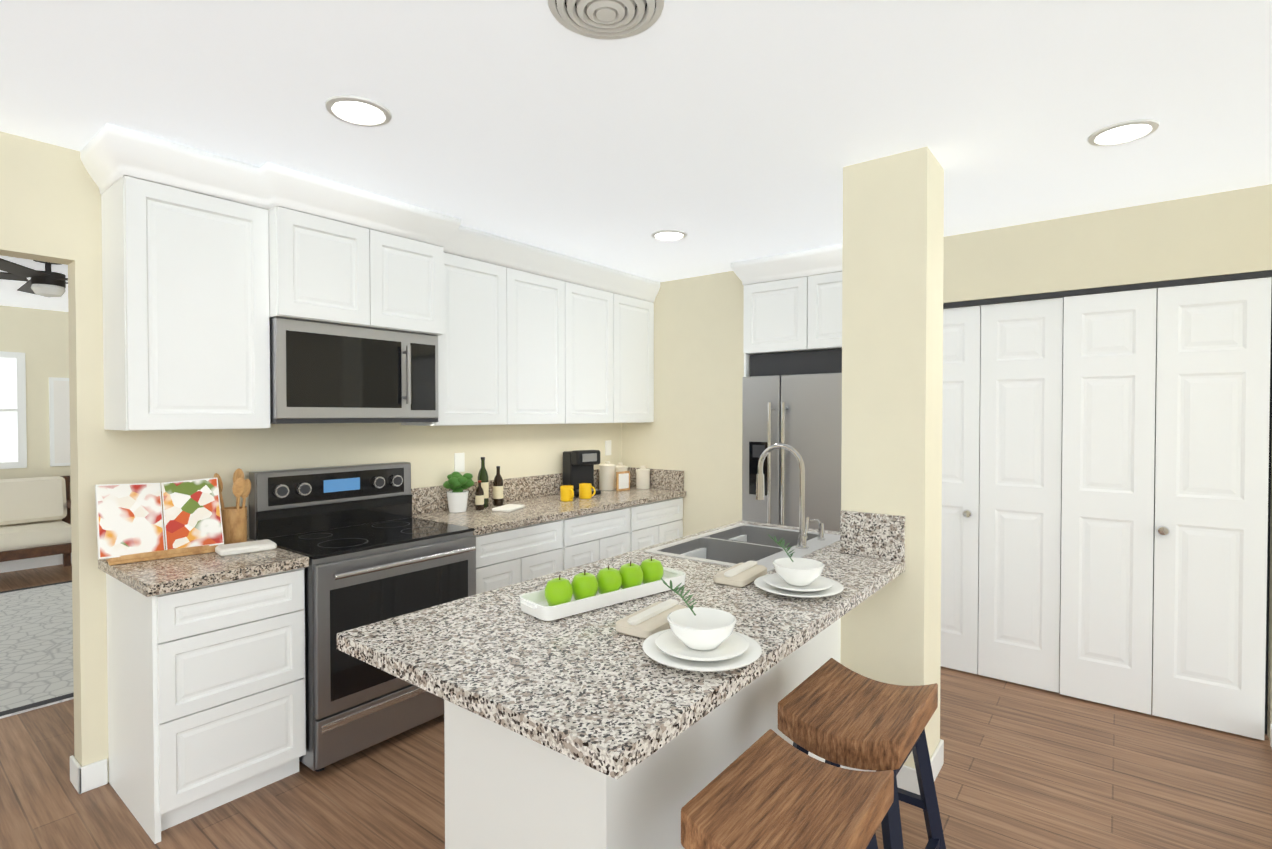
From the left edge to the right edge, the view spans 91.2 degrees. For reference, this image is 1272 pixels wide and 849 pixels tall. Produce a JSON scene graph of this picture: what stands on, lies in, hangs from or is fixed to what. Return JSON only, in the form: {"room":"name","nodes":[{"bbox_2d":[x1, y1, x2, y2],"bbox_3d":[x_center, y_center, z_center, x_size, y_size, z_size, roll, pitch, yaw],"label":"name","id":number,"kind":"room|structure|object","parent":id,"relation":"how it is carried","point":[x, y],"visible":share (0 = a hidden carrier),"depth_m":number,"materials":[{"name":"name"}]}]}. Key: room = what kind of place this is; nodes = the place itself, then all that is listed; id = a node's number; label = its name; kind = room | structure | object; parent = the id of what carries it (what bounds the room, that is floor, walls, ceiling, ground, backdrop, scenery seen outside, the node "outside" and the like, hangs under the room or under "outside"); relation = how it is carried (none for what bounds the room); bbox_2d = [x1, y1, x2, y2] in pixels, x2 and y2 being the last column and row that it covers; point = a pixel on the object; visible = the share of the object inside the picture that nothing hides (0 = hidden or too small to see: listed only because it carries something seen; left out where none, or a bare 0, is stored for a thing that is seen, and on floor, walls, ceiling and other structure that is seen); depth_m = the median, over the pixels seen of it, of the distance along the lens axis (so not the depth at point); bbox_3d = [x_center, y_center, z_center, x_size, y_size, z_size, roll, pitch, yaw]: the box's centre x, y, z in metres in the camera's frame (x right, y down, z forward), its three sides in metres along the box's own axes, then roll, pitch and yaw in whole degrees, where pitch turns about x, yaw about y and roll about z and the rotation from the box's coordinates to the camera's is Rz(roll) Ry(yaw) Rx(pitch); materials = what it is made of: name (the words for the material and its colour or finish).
{"room":"kitchen","nodes":[
{"label":"kitchen","id":0,"kind":"room"},
{"bbox_2d":[0,305,70,551],"bbox_3d":[-5.843,0.134,5.716,0.120,2.440,5.440,1,1,38],"label":"wall","id":1,"kind":"structure","parent":0,"point":[39,338],"depth_m":5.86,"materials":[{"name":"paint"}]},
{"bbox_2d":[0,351,26,468],"bbox_3d":[-5.961,-0.127,5.436,0.028,1.070,0.920,1,1,38],"label":"living room window","id":2,"kind":"structure","parent":1,"relation":"in","point":[13,445],"depth_m":5.72,"materials":[{"name":"white glass"}]},
{"bbox_2d":[0,553,71,572],"bbox_3d":[-5.790,1.305,5.692,0.012,0.100,5.198,1,1,38],"label":"baseboard","id":3,"kind":"structure","parent":1,"relation":"attached to","point":[37,562],"depth_m":5.84,"materials":[{"name":"white wood"}]},
{"bbox_2d":[49,377,69,466],"bbox_3d":[-5.509,-0.026,6.017,0.030,0.850,0.230,1,1,38],"label":"picture","id":4,"kind":"object","parent":1,"relation":"attached to","point":[59,415],"visible":0.62,"depth_m":5.97,"materials":[{"name":"white"}]},
{"bbox_2d":[0,131,620,781],"bbox_3d":[-1.974,0.181,2.645,0.120,2.440,7.900,1,1,38],"label":"wall","id":5,"kind":"structure","parent":0,"point":[50,203],"depth_m":2.42,"materials":[{"name":"paint"}]},
{"bbox_2d":[96,127,269,430],"bbox_3d":[-1.796,-0.508,2.503,0.318,1.052,0.475,1,1,38],"label":"upper cabinet","id":6,"kind":"object","parent":5,"relation":"attached to","point":[212,264],"depth_m":2.36,"materials":[{"name":"white wood"}]},
{"bbox_2d":[268,164,375,328],"bbox_3d":[-1.497,-0.745,2.819,0.398,0.587,0.396,1,1,38],"label":"upper cabinet","id":7,"kind":"object","parent":5,"relation":"attached to","point":[322,234],"depth_m":2.67,"materials":[{"name":"white wood"}]},
{"bbox_2d":[269,317,437,423],"bbox_3d":[-1.370,-0.230,2.979,0.404,0.441,0.779,1,1,38],"label":"microwave","id":8,"kind":"object","parent":7,"relation":"attached to","point":[320,372],"visible":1,"depth_m":2.82,"materials":[{"name":"silver metal"}]},
{"bbox_2d":[376,195,447,338],"bbox_3d":[-1.254,-0.750,3.131,0.398,0.587,0.396,1,1,38],"label":"upper cabinet","id":9,"kind":"object","parent":5,"relation":"attached to","point":[412,242],"depth_m":3.01,"materials":[{"name":"white wood"}]},
{"bbox_2d":[401,223,511,425],"bbox_3d":[-1.018,-0.523,3.505,0.318,1.052,0.478,1,1,38],"label":"upper cabinet","id":10,"kind":"object","parent":5,"relation":"attached to","point":[475,359],"depth_m":3.42,"materials":[{"name":"white wood"}]},
{"bbox_2d":[454,453,464,471],"bbox_3d":[-1.055,0.227,3.723,0.007,0.115,0.070,1,1,38],"label":"outlet","id":11,"kind":"object","parent":5,"relation":"attached to","point":[459,462],"visible":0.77,"depth_m":3.72,"materials":[{"name":"white plastic"}]},
{"bbox_2d":[512,240,567,424],"bbox_3d":[-0.724,-0.529,3.882,0.318,1.052,0.479,1,1,38],"label":"upper cabinet","id":12,"kind":"object","parent":5,"relation":"attached to","point":[539,276],"depth_m":3.79,"materials":[{"name":"white wood"}]},
{"bbox_2d":[568,256,615,423],"bbox_3d":[-0.430,-0.535,4.260,0.318,1.052,0.479,1,1,38],"label":"upper cabinet","id":13,"kind":"object","parent":5,"relation":"attached to","point":[591,287],"depth_m":4.17,"materials":[{"name":"white wood"}]},
{"bbox_2d":[605,440,610,455],"bbox_3d":[-0.214,0.180,4.804,0.007,0.115,0.070,1,1,38],"label":"outlet","id":14,"kind":"object","parent":5,"relation":"attached to","point":[607,447],"visible":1,"depth_m":4.80,"materials":[{"name":"white plastic"}]},
{"bbox_2d":[411,469,598,514],"bbox_3d":[-0.689,0.418,4.183,0.022,0.145,1.900,1,1,38],"label":"backsplash","id":15,"kind":"structure","parent":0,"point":[530,487],"depth_m":3.99,"materials":[{"name":"stone"}]},
{"bbox_2d":[0,563,1271,848],"bbox_3d":[-2.620,1.424,3.102,9.540,0.060,8.000,1,1,38],"label":"floor","id":16,"kind":"structure","parent":0,"point":[1028,767],"depth_m":2.39,"materials":[{"name":"brown wood"}]},
{"bbox_2d":[0,476,71,566],"bbox_3d":[-5.605,0.925,5.162,0.750,0.874,1.500,1,1,38],"label":"sofa","id":17,"kind":"object","parent":16,"relation":"on","point":[34,511],"visible":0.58,"depth_m":5.50,"materials":[{"name":"beige fabric"}]},
{"bbox_2d":[0,581,73,718],"bbox_3d":[-3.897,1.370,4.221,2.950,0.013,3.200,1,1,38],"label":"rug","id":18,"kind":"object","parent":16,"relation":"on","point":[36,647],"visible":0.17,"depth_m":3.83,"materials":[{"name":"white fabric"}]},
{"bbox_2d":[98,506,308,843],"bbox_3d":[-1.681,0.889,2.431,0.614,1.031,0.518,1,1,38],"label":"base cabinet","id":19,"kind":"object","parent":16,"relation":"on","point":[206,682],"visible":0.75,"depth_m":2.25,"materials":[{"name":"white wood"}]},
{"bbox_2d":[95,478,223,564],"bbox_3d":[-1.864,0.371,2.449,0.390,0.292,0.150,-1,1,-44],"label":"cookbook","id":20,"kind":"object","parent":19,"relation":"on","point":[138,522],"visible":0.92,"depth_m":2.43,"materials":[{"name":"multicoloured paper"}]},
{"bbox_2d":[213,468,250,543],"bbox_3d":[-1.743,0.353,2.692,0.129,0.320,0.131,1,1,38],"label":"utensil crock","id":21,"kind":"object","parent":19,"relation":"on","point":[234,522],"visible":0.9,"depth_m":2.67,"materials":[{"name":"brown wood"}]},
{"bbox_2d":[215,539,276,555],"bbox_3d":[-1.590,0.501,2.540,0.200,0.028,0.120,-1,1,-44],"label":"folded towel","id":22,"kind":"object","parent":19,"relation":"on","point":[244,547],"visible":1,"depth_m":2.51,"materials":[{"name":"white fabric"}]},
{"bbox_2d":[249,462,475,771],"bbox_3d":[-1.241,0.804,2.915,0.691,1.185,0.772,1,1,38],"label":"range","id":23,"kind":"object","parent":16,"relation":"on","point":[367,543],"visible":0.77,"depth_m":2.74,"materials":[{"name":"silver metal"}]},
{"bbox_2d":[473,519,566,593],"bbox_3d":[-0.849,0.965,3.522,0.591,0.846,0.648,1,1,38],"label":"base cabinet","id":24,"kind":"object","parent":16,"relation":"on","point":[546,530],"depth_m":3.33,"materials":[{"name":"white wood"}]},
{"bbox_2d":[412,487,685,534],"bbox_3d":[-0.456,0.514,4.002,0.614,0.041,1.900,1,1,38],"label":"countertop","id":25,"kind":"structure","parent":24,"relation":"on","point":[548,508],"depth_m":3.67,"materials":[{"name":"stone"}]},
{"bbox_2d":[443,472,473,512],"bbox_3d":[-1.017,0.385,3.578,0.152,0.229,0.164,1,1,38],"label":"potted plant","id":26,"kind":"object","parent":25,"relation":"on","point":[458,483],"visible":1,"depth_m":3.54,"materials":[{"name":"green plant"}]},
{"bbox_2d":[475,480,483,509],"bbox_3d":[-0.916,0.413,3.650,0.049,0.170,0.050,1,1,38],"label":"wine bottle","id":27,"kind":"object","parent":25,"relation":"on","point":[479,498],"visible":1,"depth_m":3.63,"materials":[{"name":"black glass"}]},
{"bbox_2d":[477,457,488,507],"bbox_3d":[-0.922,0.347,3.755,0.065,0.300,0.066,1,1,38],"label":"wine bottle","id":28,"kind":"object","parent":25,"relation":"on","point":[483,475],"visible":0.73,"depth_m":3.74,"materials":[{"name":"green glass"}]},
{"bbox_2d":[493,466,502,505],"bbox_3d":[-0.845,0.376,3.822,0.061,0.240,0.062,1,1,38],"label":"wine bottle","id":29,"kind":"object","parent":25,"relation":"on","point":[498,490],"visible":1,"depth_m":3.80,"materials":[{"name":"black glass"}]},
{"bbox_2d":[492,504,524,511],"bbox_3d":[-0.746,0.490,3.658,0.120,0.017,0.200,0,1,18],"label":"napkin","id":30,"kind":"object","parent":25,"relation":"on","point":[509,508],"visible":1,"depth_m":3.62,"materials":[{"name":"white fabric"}]},
{"bbox_2d":[560,485,573,501],"bbox_3d":[-0.434,0.445,4.016,0.114,0.095,0.084,1,1,38],"label":"mug","id":31,"kind":"object","parent":25,"relation":"on","point":[566,493],"visible":1,"depth_m":3.99,"materials":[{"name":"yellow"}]},
{"bbox_2d":[563,450,600,496],"bbox_3d":[-0.379,0.333,4.346,0.200,0.310,0.192,-1,1,-40],"label":"coffee maker","id":32,"kind":"object","parent":25,"relation":"on","point":[578,467],"visible":0.77,"depth_m":4.30,"materials":[{"name":"black plastic"}]},
{"bbox_2d":[579,483,595,498],"bbox_3d":[-0.326,0.443,4.141,0.111,0.095,0.084,1,1,38],"label":"mug","id":33,"kind":"object","parent":25,"relation":"on","point":[585,490],"visible":1,"depth_m":4.12,"materials":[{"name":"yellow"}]},
{"bbox_2d":[599,461,615,489],"bbox_3d":[-0.213,0.378,4.635,0.127,0.210,0.128,1,1,38],"label":"canister","id":34,"kind":"object","parent":25,"relation":"on","point":[607,475],"visible":1,"depth_m":4.58,"materials":[{"name":"beige ceramic"}]},
{"bbox_2d":[615,463,627,487],"bbox_3d":[-0.121,0.387,4.754,0.117,0.190,0.118,1,1,38],"label":"canister","id":35,"kind":"object","parent":25,"relation":"on","point":[620,467],"visible":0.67,"depth_m":4.71,"materials":[{"name":"beige ceramic"}]},
{"bbox_2d":[616,471,629,490],"bbox_3d":[-0.111,0.414,4.582,0.071,0.140,0.130,1,1,38],"label":"photo frame","id":36,"kind":"object","parent":25,"relation":"on","point":[622,480],"visible":1,"depth_m":4.56,"materials":[{"name":"brown wood"}]},
{"bbox_2d":[636,466,649,488],"bbox_3d":[0.053,0.397,4.701,0.107,0.170,0.108,1,1,38],"label":"canister","id":37,"kind":"object","parent":25,"relation":"on","point":[642,477],"visible":1,"depth_m":4.66,"materials":[{"name":"beige ceramic"}]},
{"bbox_2d":[444,702,720,848],"bbox_3d":[-0.161,0.992,1.758,0.604,0.846,0.465,1,1,38],"label":"base cabinet","id":38,"kind":"object","parent":16,"relation":"on","point":[503,791],"depth_m":1.57,"materials":[{"name":"white wood"}]},
{"bbox_2d":[337,521,904,781],"bbox_3d":[0.263,0.541,2.148,0.924,0.044,2.148,1,1,38],"label":"countertop","id":39,"kind":"structure","parent":38,"relation":"on","point":[587,692],"depth_m":1.46,"materials":[{"name":"stone"}]},
{"bbox_2d":[519,567,685,620],"bbox_3d":[-0.084,0.504,1.889,0.574,0.042,0.156,-1,1,-41],"label":"tray","id":40,"kind":"object","parent":39,"relation":"on","point":[535,604],"visible":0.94,"depth_m":1.79,"materials":[{"name":"white ceramic"}]},
{"bbox_2d":[545,575,572,605],"bbox_3d":[-0.220,0.472,1.772,0.079,0.086,0.080,1,1,38],"label":"apple","id":41,"kind":"object","parent":40,"relation":"in","point":[559,590],"visible":0.88,"depth_m":1.74,"materials":[{"name":"green food"}]},
{"bbox_2d":[571,570,597,599],"bbox_3d":[-0.151,0.470,1.830,0.080,0.085,0.079,1,1,38],"label":"apple","id":42,"kind":"object","parent":40,"relation":"in","point":[584,585],"visible":0.77,"depth_m":1.80,"materials":[{"name":"green food"}]},
{"bbox_2d":[596,565,621,593],"bbox_3d":[-0.083,0.470,1.891,0.080,0.086,0.080,1,1,38],"label":"apple","id":43,"kind":"object","parent":40,"relation":"in","point":[609,579],"visible":0.83,"depth_m":1.86,"materials":[{"name":"green food"}]},
{"bbox_2d":[619,561,642,588],"bbox_3d":[-0.017,0.469,1.945,0.079,0.086,0.080,1,1,38],"label":"apple","id":44,"kind":"object","parent":40,"relation":"in","point":[631,574],"visible":0.79,"depth_m":1.92,"materials":[{"name":"green food"}]},
{"bbox_2d":[640,556,663,583],"bbox_3d":[0.049,0.468,2.006,0.080,0.085,0.079,1,1,38],"label":"apple","id":45,"kind":"object","parent":40,"relation":"in","point":[652,569],"visible":0.83,"depth_m":1.98,"materials":[{"name":"green food"}]},
{"bbox_2d":[616,599,686,638],"bbox_3d":[0.047,0.509,1.648,0.110,0.040,0.220,1,1,34],"label":"napkin","id":46,"kind":"object","parent":39,"relation":"on","point":[646,622],"visible":0.85,"depth_m":1.59,"materials":[{"name":"beige fabric"}]},
{"bbox_2d":[642,629,761,671],"bbox_3d":[0.152,0.516,1.440,0.274,0.032,0.274,1,1,38],"label":"plates","id":47,"kind":"object","parent":39,"relation":"on","point":[732,651],"visible":0.77,"depth_m":1.40,"materials":[{"name":"white ceramic"}]},
{"bbox_2d":[667,607,736,650],"bbox_3d":[0.152,0.478,1.439,0.160,0.064,0.160,1,1,38],"label":"bowl","id":48,"kind":"object","parent":47,"relation":"on","point":[704,629],"visible":1,"depth_m":1.42,"materials":[{"name":"white ceramic"}]},
{"bbox_2d":[661,578,696,615],"bbox_3d":[0.098,0.402,1.442,0.074,0.090,0.074,1,1,38],"label":"sprig","id":49,"kind":"object","parent":48,"relation":"in","point":[675,589],"visible":1,"depth_m":1.44,"materials":[{"name":"green plant"}]},
{"bbox_2d":[714,561,766,586],"bbox_3d":[0.356,0.502,2.110,0.110,0.040,0.220,1,1,34],"label":"napkin","id":50,"kind":"object","parent":39,"relation":"on","point":[741,574],"visible":1,"depth_m":2.05,"materials":[{"name":"beige fabric"}]},
{"bbox_2d":[645,522,848,573],"bbox_3d":[0.496,0.609,2.681,0.546,0.198,0.817,1,1,38],"label":"sink","id":51,"kind":"object","parent":39,"relation":"in","point":[740,542],"depth_m":2.74,"materials":[{"name":"grey metal"}]},
{"bbox_2d":[756,443,808,548],"bbox_3d":[0.628,0.294,2.650,0.235,0.431,0.092,1,1,38],"label":"faucet","id":52,"kind":"object","parent":39,"relation":"on","point":[803,530],"visible":1,"depth_m":2.58,"materials":[{"name":"silver metal"}]},
{"bbox_2d":[754,573,843,597],"bbox_3d":[0.513,0.508,1.970,0.274,0.032,0.274,1,1,38],"label":"plates","id":53,"kind":"object","parent":39,"relation":"on","point":[776,583],"visible":0.85,"depth_m":1.93,"materials":[{"name":"white ceramic"}]},
{"bbox_2d":[773,557,824,585],"bbox_3d":[0.513,0.470,1.969,0.160,0.064,0.160,1,1,38],"label":"bowl","id":54,"kind":"object","parent":53,"relation":"on","point":[801,572],"visible":1,"depth_m":1.93,"materials":[{"name":"white ceramic"}]},
{"bbox_2d":[768,534,793,561],"bbox_3d":[0.459,0.393,1.971,0.074,0.090,0.074,1,1,38],"label":"sprig","id":55,"kind":"object","parent":54,"relation":"in","point":[782,545],"visible":1,"depth_m":1.97,"materials":[{"name":"green plant"}]},
{"bbox_2d":[810,519,824,540],"bbox_3d":[0.803,0.463,2.756,0.068,0.090,0.034,1,1,38],"label":"soap dispenser","id":56,"kind":"object","parent":39,"relation":"on","point":[821,532],"visible":1,"depth_m":2.74,"materials":[{"name":"silver metal"}]},
{"bbox_2d":[567,507,634,568],"bbox_3d":[-0.458,0.957,4.025,0.591,0.846,0.626,1,1,38],"label":"base cabinet","id":57,"kind":"object","parent":16,"relation":"on","point":[590,538],"depth_m":3.85,"materials":[{"name":"white wood"}]},
{"bbox_2d":[635,499,682,549],"bbox_3d":[-0.074,0.950,4.519,0.591,0.846,0.626,1,1,38],"label":"base cabinet","id":58,"kind":"object","parent":16,"relation":"on","point":[655,523],"depth_m":4.33,"materials":[{"name":"white wood"}]},
{"bbox_2d":[721,658,788,771],"bbox_3d":[0.124,0.986,2.125,0.604,0.846,0.465,1,1,38],"label":"base cabinet","id":59,"kind":"object","parent":16,"relation":"on","point":[747,717],"depth_m":1.94,"materials":[{"name":"white wood"}]},
{"bbox_2d":[681,729,893,848],"bbox_3d":[0.332,1.097,1.322,0.407,0.656,0.467,1,1,38],"label":"stool","id":60,"kind":"object","parent":16,"relation":"on","point":[770,789],"visible":1,"depth_m":1.30,"materials":[{"name":"brown wood"}]},
{"bbox_2d":[742,349,841,531],"bbox_3d":[1.232,0.460,4.075,0.840,1.838,0.813,1,1,38],"label":"refrigerator","id":61,"kind":"object","parent":16,"relation":"on","point":[793,399],"visible":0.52,"depth_m":3.84,"materials":[{"name":"grey metal"}]},
{"bbox_2d":[789,622,836,762],"bbox_3d":[0.409,0.980,2.491,0.604,0.846,0.464,1,1,38],"label":"base cabinet","id":62,"kind":"object","parent":16,"relation":"on","point":[811,656],"depth_m":2.32,"materials":[{"name":"white wood"}]},
{"bbox_2d":[837,542,876,662],"bbox_3d":[0.695,0.975,2.858,0.604,0.846,0.466,1,1,38],"label":"base cabinet","id":63,"kind":"object","parent":16,"relation":"on","point":[872,548],"depth_m":2.46,"materials":[{"name":"white"}]},
{"bbox_2d":[778,658,945,848],"bbox_3d":[0.638,1.090,1.774,0.427,0.656,0.467,1,1,38],"label":"stool","id":64,"kind":"object","parent":16,"relation":"on","point":[832,711],"visible":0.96,"depth_m":1.71,"materials":[{"name":"brown wood"}]},
{"bbox_2d":[0,0,1271,311],"bbox_3d":[-2.620,-1.076,3.064,9.540,0.060,8.000,1,1,38],"label":"ceiling","id":65,"kind":"structure","parent":0,"point":[724,134],"depth_m":1.99,"materials":[{"name":"white paint"}]},
{"bbox_2d":[0,258,67,297],"bbox_3d":[-3.679,-0.923,3.892,1.236,0.269,1.293,1,1,38],"label":"ceiling fan","id":66,"kind":"object","parent":65,"relation":"hanging from","point":[47,282],"visible":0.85,"depth_m":3.80,"materials":[{"name":"black metal"}]},
{"bbox_2d":[325,95,391,126],"bbox_3d":[-0.909,-1.024,2.043,0.202,0.010,0.202,1,1,38],"label":"recessed light","id":67,"kind":"object","parent":65,"relation":"in","point":[358,110],"visible":1,"depth_m":2.04,"materials":[{"name":"white plastic"}]},
{"bbox_2d":[547,0,664,39],"bbox_3d":[-0.073,-1.004,1.506,0.284,0.034,0.284,1,1,38],"label":"ceiling vent","id":68,"kind":"object","parent":65,"relation":"in","point":[608,19],"visible":1,"depth_m":1.53,"materials":[{"name":"white plastic"}]},
{"bbox_2d":[651,229,686,240],"bbox_3d":[0.184,-1.046,3.450,0.202,0.010,0.202,1,1,38],"label":"recessed light","id":69,"kind":"object","parent":65,"relation":"in","point":[669,235],"visible":1,"depth_m":3.44,"materials":[{"name":"white"}]},
{"bbox_2d":[1087,119,1159,145],"bbox_3d":[1.718,-1.027,2.199,0.202,0.010,0.202,1,1,38],"label":"recessed light","id":70,"kind":"object","parent":65,"relation":"in","point":[1123,132],"visible":0.98,"depth_m":2.19,"materials":[{"name":"white"}]},
{"bbox_2d":[840,146,943,768],"bbox_3d":[1.044,0.183,2.540,0.316,2.440,0.280,1,1,38],"label":"wall","id":71,"kind":"structure","parent":0,"point":[892,310],"depth_m":2.42,"materials":[{"name":"paint"}]},
{"bbox_2d":[840,765,919,794],"bbox_3d":[0.959,1.354,2.438,0.329,0.100,0.012,1,1,38],"label":"baseboard","id":72,"kind":"structure","parent":71,"relation":"attached to","point":[907,780],"depth_m":2.37,"materials":[{"name":"white wood"}]},
{"bbox_2d":[930,739,943,767],"bbox_3d":[1.134,1.351,2.674,0.342,0.100,0.012,1,1,38],"label":"baseboard","id":73,"kind":"structure","parent":71,"relation":"attached to","point":[937,759],"depth_m":2.51,"materials":[{"name":"white wood"}]},
{"bbox_2d":[621,184,1271,739],"bbox_3d":[1.587,0.158,4.145,3.662,2.440,0.838,1,1,38],"label":"wall","id":74,"kind":"structure","parent":0,"point":[693,430],"depth_m":3.39,"materials":[{"name":"paint"}]},
{"bbox_2d":[616,271,655,422],"bbox_3d":[-0.136,-0.541,4.638,0.318,1.052,0.478,1,1,38],"label":"upper cabinet","id":75,"kind":"object","parent":74,"relation":"attached to","point":[635,296],"depth_m":4.54,"materials":[{"name":"white wood"}]},
{"bbox_2d":[627,467,682,490],"bbox_3d":[0.122,0.410,4.742,0.572,0.145,0.022,1,1,38],"label":"backsplash","id":76,"kind":"structure","parent":74,"relation":"attached to","point":[673,480],"depth_m":4.66,"materials":[{"name":"stone"}]},
{"bbox_2d":[731,244,842,376],"bbox_3d":[1.288,0.160,4.143,0.998,2.437,0.890,1,1,38],"label":"upper cabinet","id":77,"kind":"object","parent":74,"relation":"attached to","point":[792,301],"visible":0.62,"depth_m":3.88,"materials":[{"name":"white wood"}]},
{"bbox_2d":[941,270,1271,739],"bbox_3d":[2.175,0.353,3.177,1.526,2.056,0.093,1,1,38],"label":"closet doors","id":78,"kind":"structure","parent":74,"relation":"in","point":[1017,547],"depth_m":3.04,"materials":[{"name":"white wood"}]},
{"bbox_2d":[1270,723,1271,747],"bbox_3d":[0.650,1.392,-0.010,0.016,0.100,6.900,1,1,38],"label":"baseboard","id":79,"kind":"structure","parent":74,"relation":"attached to","point":[1271,723],"depth_m":2.70,"materials":[{"name":"white wood"}]}
]}

